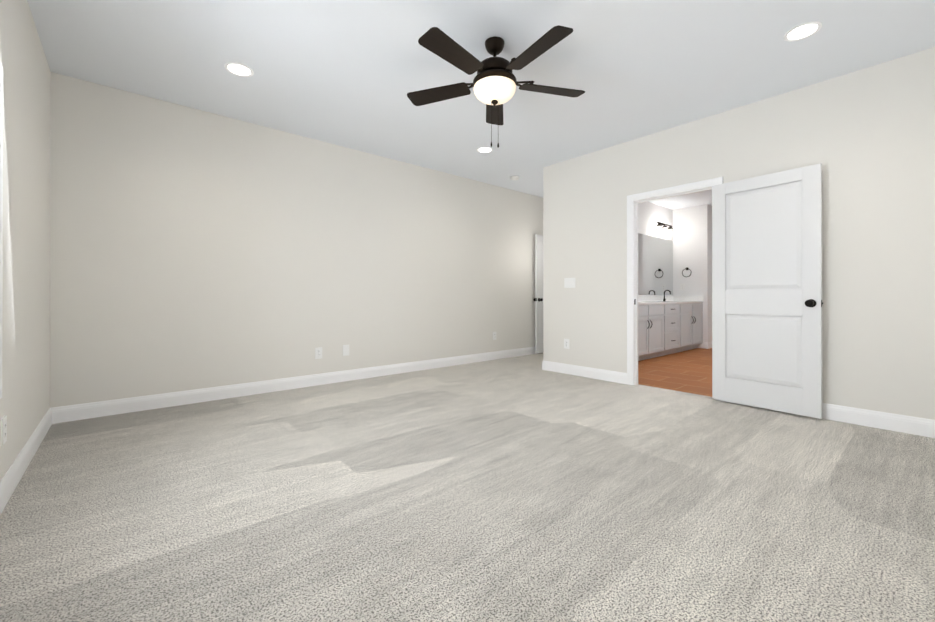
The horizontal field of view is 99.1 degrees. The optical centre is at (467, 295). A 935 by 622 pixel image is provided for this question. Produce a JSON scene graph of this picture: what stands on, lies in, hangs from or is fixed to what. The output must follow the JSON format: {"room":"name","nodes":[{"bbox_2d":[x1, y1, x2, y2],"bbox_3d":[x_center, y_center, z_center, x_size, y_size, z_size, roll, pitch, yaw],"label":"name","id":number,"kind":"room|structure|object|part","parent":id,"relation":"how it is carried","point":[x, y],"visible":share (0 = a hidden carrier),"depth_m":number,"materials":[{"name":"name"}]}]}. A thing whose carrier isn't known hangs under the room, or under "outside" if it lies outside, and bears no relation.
{"room":"empty bedroom","nodes":[
{"label":"empty bedroom","id":0,"kind":"room"},
{"bbox_2d":[0,0,50,480],"bbox_3d":[-1.661,-0.379,1.152,0.140,2.740,5.220,0,0,-41],"label":"wall","id":1,"kind":"structure","parent":0,"point":[24,403],"depth_m":2.30,"materials":[{"name":"white paint"}]},
{"bbox_2d":[0,63,2,398],"bbox_3d":[-1.495,-0.289,1.080,0.018,1.506,1.921,0,0,-41],"label":"window","id":2,"kind":"structure","parent":1,"relation":"in","point":[1,190],"depth_m":1.79,"materials":[{"name":"white"}]},
{"bbox_2d":[1,415,6,445],"bbox_3d":[-2.212,0.642,1.902,0.009,0.125,0.078,0,0,-41],"label":"outlet","id":3,"kind":"object","parent":1,"relation":"attached to","point":[3,429],"visible":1,"depth_m":1.89,"materials":[{"name":"white plastic"}]},
{"bbox_2d":[0,407,55,514],"bbox_3d":[-1.589,0.929,1.184,0.014,0.125,4.980,0,0,-41],"label":"baseboard","id":4,"kind":"structure","parent":1,"relation":"attached to","point":[15,472],"depth_m":2.24,"materials":[{"name":"white wood"}]},
{"bbox_2d":[50,72,542,407],"bbox_3d":[-0.704,-0.369,5.356,6.800,2.740,0.100,0,0,-41],"label":"wall","id":5,"kind":"structure","parent":0,"point":[191,248],"depth_m":4.00,"materials":[{"name":"white paint"}]},
{"bbox_2d":[56,347,534,422],"bbox_3d":[-0.705,0.938,5.278,6.700,0.125,0.014,0,0,-41],"label":"baseboard","id":6,"kind":"structure","parent":5,"relation":"attached to","point":[68,413],"depth_m":4.01,"materials":[{"name":"white wood"}]},
{"bbox_2d":[315,347,321,358],"bbox_3d":[-1.664,0.642,4.455,0.078,0.125,0.009,0,0,-41],"label":"electrical outlet","id":7,"kind":"object","parent":5,"relation":"attached to","point":[318,352],"visible":1,"depth_m":4.45,"materials":[{"name":"white plastic"}]},
{"bbox_2d":[343,345,348,355],"bbox_3d":[-1.422,0.638,4.665,0.078,0.125,0.007,0,0,-41],"label":"electrical outlet","id":8,"kind":"object","parent":5,"relation":"attached to","point":[345,350],"visible":1,"depth_m":4.66,"materials":[{"name":"white plastic"}]},
{"bbox_2d":[533,234,542,353],"bbox_3d":[1.467,-0.028,7.038,0.818,2.025,0.173,0,0,-41],"label":"hall door","id":9,"kind":"structure","parent":5,"relation":"in","point":[538,299],"depth_m":6.79,"materials":[{"name":"white wood"}]},
{"bbox_2d":[0,353,934,621],"bbox_3d":[0.915,1.046,3.369,6.940,0.100,5.220,0,0,-41],"label":"floor carpet","id":10,"kind":"object","parent":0,"point":[520,489],"visible":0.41,"depth_m":1.84,"materials":[{"name":"grey carpet"}]},
{"bbox_2d":[27,0,934,209],"bbox_3d":[2.145,-1.791,4.436,10.190,0.100,5.220,0,0,-41],"label":"ceiling","id":11,"kind":"structure","parent":0,"point":[351,74],"depth_m":2.95,"materials":[{"name":"white paint"}]},
{"bbox_2d":[224,62,253,76],"bbox_3d":[-1.761,-1.741,3.074,0.196,0.006,0.196,0,0,-41],"label":"recessed light","id":12,"kind":"object","parent":11,"relation":"in","point":[238,69],"visible":1,"depth_m":3.07,"materials":[{"name":"white plastic"}]},
{"bbox_2d":[477,147,492,152],"bbox_3d":[0.207,-1.738,4.756,0.196,0.006,0.196,0,0,-41],"label":"recessed light","id":13,"kind":"object","parent":11,"relation":"in","point":[484,150],"visible":1,"depth_m":4.76,"materials":[{"name":"white plastic"}]},
{"bbox_2d":[407,25,584,147],"bbox_3d":[0.186,-1.383,2.713,1.281,0.724,1.278,0,0,-41],"label":"ceiling fan","id":14,"kind":"object","parent":11,"relation":"hanging from","point":[494,83],"visible":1,"depth_m":2.64,"materials":[{"name":"black metal"}]},
{"bbox_3d":[0.188,-1.391,2.747,0.292,0.097,0.292,0,0,-41],"label":"lamp shade","id":15,"kind":"part","parent":14,"relation":"part of","materials":[{"name":"white glass"}]},
{"bbox_2d":[510,176,518,179],"bbox_3d":[0.693,-1.720,5.837,0.136,0.036,0.136,0,0,-41],"label":"smoke detector","id":16,"kind":"object","parent":11,"relation":"attached to","point":[514,177],"visible":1,"depth_m":5.80,"materials":[{"name":"white plastic"}]},
{"bbox_2d":[783,21,821,41],"bbox_3d":[2.213,-1.742,2.632,0.196,0.006,0.196,0,0,-41],"label":"recessed light","id":17,"kind":"object","parent":11,"relation":"in","point":[802,31],"visible":1,"depth_m":2.63,"materials":[{"name":"white plastic"}]},
{"bbox_2d":[543,167,544,360],"bbox_3d":[3.050,-0.366,7.120,5.310,2.740,0.030,0,0,-41],"label":"wall","id":18,"kind":"structure","parent":0,"point":[544,263],"depth_m":5.39,"materials":[{"name":"white paint"}]},
{"bbox_2d":[638,201,672,295],"bbox_3d":[2.633,-0.366,6.739,3.980,2.740,0.004,0,0,-41],"label":"wall","id":19,"kind":"structure","parent":0,"point":[650,215],"depth_m":7.48,"materials":[{"name":"white paint"}]},
{"bbox_2d":[638,233,672,294],"bbox_3d":[3.169,-0.563,7.194,2.566,1.095,0.006,0,0,-41],"label":"vanity mirror","id":20,"kind":"object","parent":19,"relation":"attached to","point":[655,265],"visible":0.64,"depth_m":7.49,"materials":[{"name":"clear glass"}]},
{"bbox_2d":[638,294,673,301],"bbox_3d":[3.077,0.055,7.102,2.828,0.100,0.018,0,0,-41],"label":"backsplash","id":21,"kind":"structure","parent":19,"relation":"attached to","point":[664,298],"depth_m":7.40,"materials":[{"name":"white stone"}]},
{"bbox_2d":[656,222,673,233],"bbox_3d":[3.732,-1.310,7.580,0.620,0.200,0.158,0,0,-41],"label":"sconce","id":22,"kind":"object","parent":19,"relation":"attached to","point":[664,228],"visible":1,"depth_m":7.52,"materials":[{"name":"white glass"}]},
{"bbox_2d":[638,348,711,396],"bbox_3d":[4.157,1.052,5.902,5.220,0.100,3.285,0,0,-41],"label":"floor","id":23,"kind":"structure","parent":0,"point":[688,371],"depth_m":5.26,"materials":[{"name":"brown wood"}]},
{"bbox_2d":[638,302,702,360],"bbox_3d":[3.268,0.572,6.886,2.818,0.865,0.592,0,0,-41],"label":"bathroom vanity","id":24,"kind":"object","parent":23,"relation":"on","point":[667,325],"depth_m":6.62,"materials":[{"name":"white painted wood"}]},
{"bbox_2d":[673,204,711,341],"bbox_3d":[4.774,-0.363,8.168,1.130,2.740,0.635,0,0,-41],"label":"wall","id":25,"kind":"structure","parent":0,"point":[692,239],"depth_m":7.72,"materials":[{"name":"white paint"}]},
{"bbox_2d":[674,296,701,301],"bbox_3d":[4.322,0.056,7.807,0.019,0.100,0.540,0,0,-41],"label":"backsplash","id":26,"kind":"structure","parent":25,"relation":"attached to","point":[676,298],"depth_m":7.76,"materials":[{"name":"white stone"}]},
{"bbox_2d":[698,341,711,348],"bbox_3d":[4.927,0.944,7.977,1.144,0.125,0.179,0,0,-41],"label":"baseboard","id":27,"kind":"structure","parent":25,"relation":"attached to","point":[706,345],"depth_m":7.59,"materials":[{"name":"white wood"}]},
{"bbox_2d":[545,47,934,419],"bbox_3d":[2.373,-0.373,3.916,0.100,2.740,3.940,0,0,-41],"label":"wall","id":28,"kind":"structure","parent":0,"point":[865,137],"depth_m":3.18,"materials":[{"name":"white paint"}]},
{"bbox_2d":[564,339,568,348],"bbox_3d":[1.271,0.616,5.109,0.009,0.125,0.078,0,0,-41],"label":"electrical outlet","id":29,"kind":"object","parent":28,"relation":"attached to","point":[566,343],"visible":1,"depth_m":5.11,"materials":[{"name":"white plastic"}]},
{"bbox_2d":[564,278,574,287],"bbox_3d":[1.302,-0.165,5.073,0.010,0.125,0.163,0,0,-41],"label":"light switch","id":30,"kind":"object","parent":28,"relation":"attached to","point":[569,282],"visible":1,"depth_m":5.07,"materials":[{"name":"white plastic"}]},
{"bbox_2d":[542,360,626,383],"bbox_3d":[1.416,0.937,4.936,0.014,0.125,1.180,0,0,-41],"label":"baseboard","id":31,"kind":"structure","parent":28,"relation":"attached to","point":[606,375],"depth_m":4.88,"materials":[{"name":"white wood"}]},
{"bbox_2d":[627,177,722,400],"bbox_3d":[2.154,-0.065,4.169,0.136,2.125,0.950,0,0,-41],"label":"door frame","id":32,"kind":"structure","parent":28,"relation":"attached to","point":[651,194],"depth_m":4.45,"materials":[{"name":"white wood"}]},
{"bbox_2d":[712,163,822,418],"bbox_3d":[2.559,-0.036,3.463,0.172,2.025,0.802,0,0,-41],"label":"bathroom door","id":33,"kind":"structure","parent":28,"relation":"in","point":[767,302],"depth_m":3.43,"materials":[{"name":"white wood"}]},
{"bbox_2d":[723,400,934,437],"bbox_3d":[3.009,0.933,3.088,0.014,0.125,1.800,0,0,-41],"label":"baseboard","id":34,"kind":"structure","parent":28,"relation":"attached to","point":[925,427],"depth_m":2.99,"materials":[{"name":"white wood"}]}
]}

